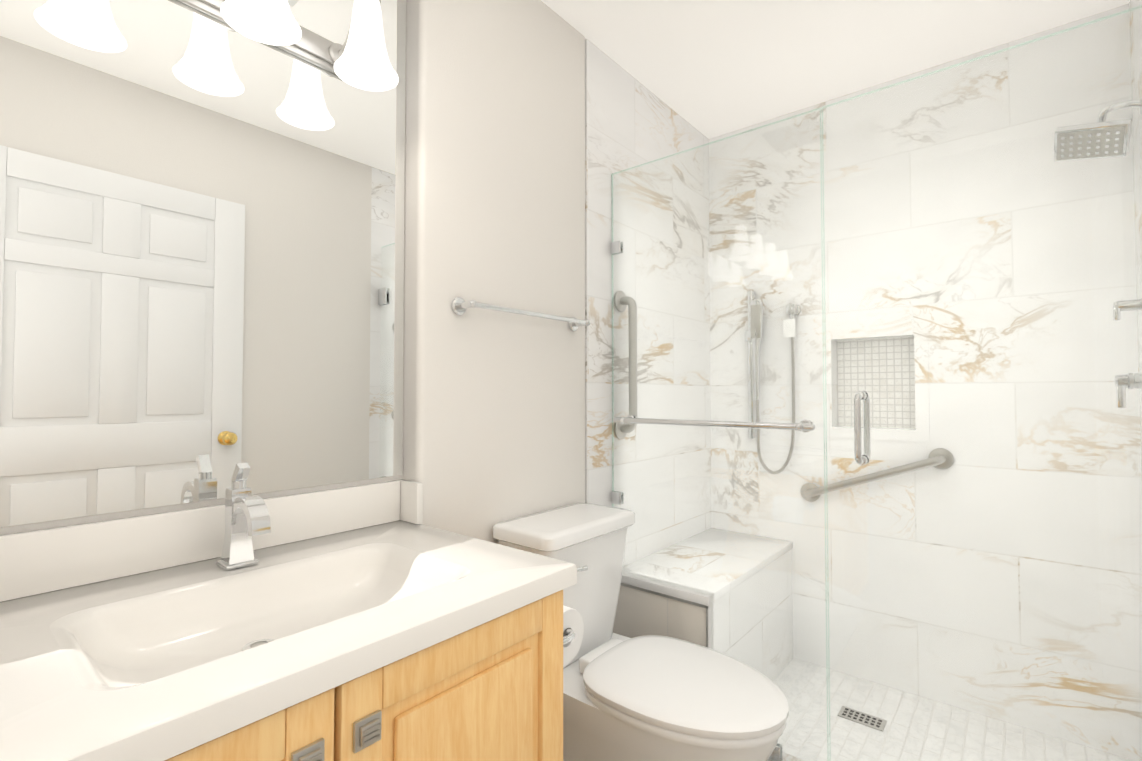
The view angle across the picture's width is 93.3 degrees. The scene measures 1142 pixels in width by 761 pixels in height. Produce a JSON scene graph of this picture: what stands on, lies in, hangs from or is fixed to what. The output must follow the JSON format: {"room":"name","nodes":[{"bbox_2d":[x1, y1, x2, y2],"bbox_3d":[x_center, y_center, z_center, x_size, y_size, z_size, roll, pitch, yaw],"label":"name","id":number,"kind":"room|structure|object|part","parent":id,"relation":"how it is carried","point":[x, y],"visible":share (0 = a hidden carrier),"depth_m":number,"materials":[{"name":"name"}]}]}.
{"room":"bathroom","nodes":[
{"label":"bathroom","id":0,"kind":"room"},
{"bbox_2d":[0,0,406,534],"bbox_3d":[-0.791,-0.014,1.062,0.120,2.440,0.975,-1,-2,40],"label":"wall","id":1,"kind":"structure","parent":0,"point":[77,520],"depth_m":1.03,"materials":[{"name":"white paint"}]},
{"bbox_2d":[0,0,405,526],"bbox_3d":[-0.743,-0.441,1.031,0.005,1.348,0.965,-1,-2,40],"label":"mirror","id":2,"kind":"object","parent":1,"relation":"attached to","point":[201,254],"visible":1,"depth_m":1.03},
{"bbox_2d":[178,0,398,90],"bbox_3d":[-0.680,-0.769,0.946,0.209,0.200,0.790,-1,-2,40],"label":"sconce","id":3,"kind":"object","parent":2,"relation":"attached to","point":[359,58],"visible":1,"depth_m":1.14,"materials":[{"name":"white glass"}]},
{"bbox_3d":[-0.577,-0.753,1.010,0.132,0.170,0.132,-1,-2,40],"label":"lamp shade","id":4,"kind":"part","parent":3,"relation":"part of","materials":[{"name":"white glass"}]},
{"bbox_3d":[-0.443,-0.749,1.172,0.132,0.170,0.132,-1,-2,40],"label":"lamp shade","id":5,"kind":"part","parent":3,"relation":"part of","materials":[{"name":"white glass"}]},
{"bbox_2d":[403,0,584,543],"bbox_3d":[-0.235,0.001,1.679,0.190,2.440,0.685,-1,-2,40],"label":"wall","id":6,"kind":"structure","parent":0,"point":[493,417],"depth_m":1.55,"materials":[{"name":"white paint"}]},
{"bbox_2d":[451,297,589,330],"bbox_3d":[-0.121,-0.196,1.615,0.072,0.048,0.533,-1,-2,40],"label":"towel rail","id":7,"kind":"object","parent":6,"relation":"attached to","point":[459,305],"visible":1,"depth_m":1.51,"materials":[{"name":"silver metal"}]},
{"bbox_2d":[585,39,710,565],"bbox_3d":[0.296,0.017,2.320,0.190,2.440,0.980,-1,-2,40],"label":"wall","id":8,"kind":"structure","parent":0,"point":[631,121],"depth_m":2.19,"materials":[{"name":"tile"}]},
{"bbox_2d":[614,291,636,438],"bbox_3d":[0.213,-0.060,2.013,0.074,0.560,0.080,-1,-2,40],"label":"grab rail","id":9,"kind":"object","parent":8,"relation":"attached to","point":[632,312],"visible":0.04,"depth_m":1.99,"materials":[{"name":"silver metal"}]},
{"bbox_2d":[541,0,1129,138],"bbox_3d":[0.373,-1.281,1.211,1.764,0.100,2.880,-1,-2,40],"label":"ceiling","id":10,"kind":"structure","parent":0,"point":[708,69],"depth_m":1.92,"materials":[{"name":"white paint"}]},
{"bbox_2d":[709,3,1141,760],"bbox_3d":[1.252,0.015,2.240,1.764,2.440,0.124,-1,-2,40],"label":"wall","id":11,"kind":"structure","parent":0,"point":[989,511],"depth_m":2.01,"materials":[{"name":"stone"}]},
{"bbox_2d":[745,290,800,473],"bbox_3d":[0.896,-0.001,2.407,0.231,0.828,0.079,-1,-2,40],"label":"shower rail","id":12,"kind":"object","parent":11,"relation":"attached to","point":[758,312],"depth_m":2.41,"materials":[{"name":"silver metal"}]},
{"bbox_2d":[800,448,953,501],"bbox_3d":[1.193,0.388,2.155,0.550,0.260,0.074,-1,-2,40],"label":"grab rail","id":13,"kind":"object","parent":11,"relation":"attached to","point":[805,495],"depth_m":2.09,"materials":[{"name":"silver metal"}]},
{"bbox_2d":[1129,0,1141,465],"bbox_3d":[1.564,-0.008,1.329,0.120,2.440,0.890,-1,-2,40],"label":"wall","id":14,"kind":"structure","parent":0,"point":[1135,54],"depth_m":1.67,"materials":[{"name":"tile"}]},
{"bbox_2d":[1054,97,1141,161],"bbox_3d":[1.562,-0.735,1.598,0.098,0.162,0.208,1,-2,-41],"label":"shower head","id":15,"kind":"object","parent":14,"relation":"attached to","point":[1123,125],"depth_m":1.59},
{"bbox_2d":[1113,299,1141,320],"bbox_3d":[1.542,-0.192,1.501,0.054,0.054,0.080,-1,-2,40],"label":"shower valve","id":16,"kind":"object","parent":14,"relation":"attached to","point":[1133,305],"depth_m":1.49,"materials":[{"name":"silver metal"}]},
{"bbox_2d":[1114,373,1141,407],"bbox_3d":[1.540,0.028,1.497,0.052,0.093,0.080,-1,-2,40],"label":"shower valve","id":17,"kind":"object","parent":14,"relation":"attached to","point":[1118,385],"depth_m":1.49,"materials":[{"name":"silver metal"}]},
{"bbox_3d":[0.373,1.258,1.147,1.764,0.100,2.880,-1,-2,40],"label":"floor","id":18,"kind":"structure","parent":0,"visible":0},
{"bbox_2d":[0,479,576,760],"bbox_3d":[-0.519,0.720,0.819,0.580,0.960,0.969,-1,-2,40],"label":"bathroom vanity","id":19,"kind":"object","parent":18,"relation":"on","point":[374,622],"visible":1,"depth_m":0.84,"materials":[{"name":"white stone"}]},
{"bbox_2d":[216,463,270,569],"bbox_3d":[-0.592,0.248,0.984,0.136,0.190,0.054,-1,-2,40],"label":"faucet","id":20,"kind":"object","parent":19,"relation":"on","point":[247,517],"visible":1,"depth_m":0.99,"materials":[{"name":"silver metal"}]},
{"bbox_2d":[563,605,583,665],"bbox_3d":[-0.043,0.529,1.129,0.159,0.112,0.128,-1,-2,40],"label":"toilet paper roll","id":21,"kind":"object","parent":19,"relation":"attached to","point":[573,628],"visible":0.21,"depth_m":1.12,"materials":[{"name":"white paper"}]},
{"bbox_2d":[493,503,788,760],"bbox_3d":[0.189,0.808,1.430,0.745,0.815,0.420,-1,-2,40],"label":"toilet","id":22,"kind":"object","parent":18,"relation":"on","point":[652,698],"visible":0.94,"depth_m":1.36,"materials":[{"name":"white ceramic"}]},
{"bbox_2d":[613,528,792,681],"bbox_3d":[0.559,0.969,2.163,0.385,0.530,0.848,-1,-2,40],"label":"bench","id":23,"kind":"object","parent":18,"relation":"on","point":[647,605],"visible":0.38,"depth_m":1.97,"materials":[{"name":"stone"}]},
{"bbox_2d":[767,752,803,760],"bbox_3d":[0.857,1.164,1.381,1.074,0.100,0.105,-1,-2,40],"label":"sill","id":24,"kind":"structure","parent":18,"relation":"on","point":[787,757],"depth_m":1.60,"materials":[{"name":"stone"}]},
{"bbox_2d":[611,5,1141,760],"bbox_3d":[0.708,0.167,1.526,1.451,1.900,0.139,-1,-2,40],"label":"glass","id":25,"kind":"object","parent":24,"relation":"on","point":[617,497],"visible":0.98,"depth_m":1.42,"materials":[{"name":"clear glass"}]},
{"bbox_2d":[773,658,1131,760],"bbox_3d":[1.139,1.212,1.721,1.074,0.022,0.780,-1,-2,40],"label":"shower floor","id":26,"kind":"structure","parent":18,"relation":"on","point":[865,703],"depth_m":1.85,"materials":[{"name":"tile"}]},
{"bbox_2d":[837,706,886,730],"bbox_3d":[1.037,1.204,1.923,0.144,0.003,0.076,-1,-2,40],"label":"drain","id":27,"kind":"object","parent":26,"relation":"on","point":[860,718],"depth_m":1.92,"materials":[{"name":"silver metal"}]}
]}

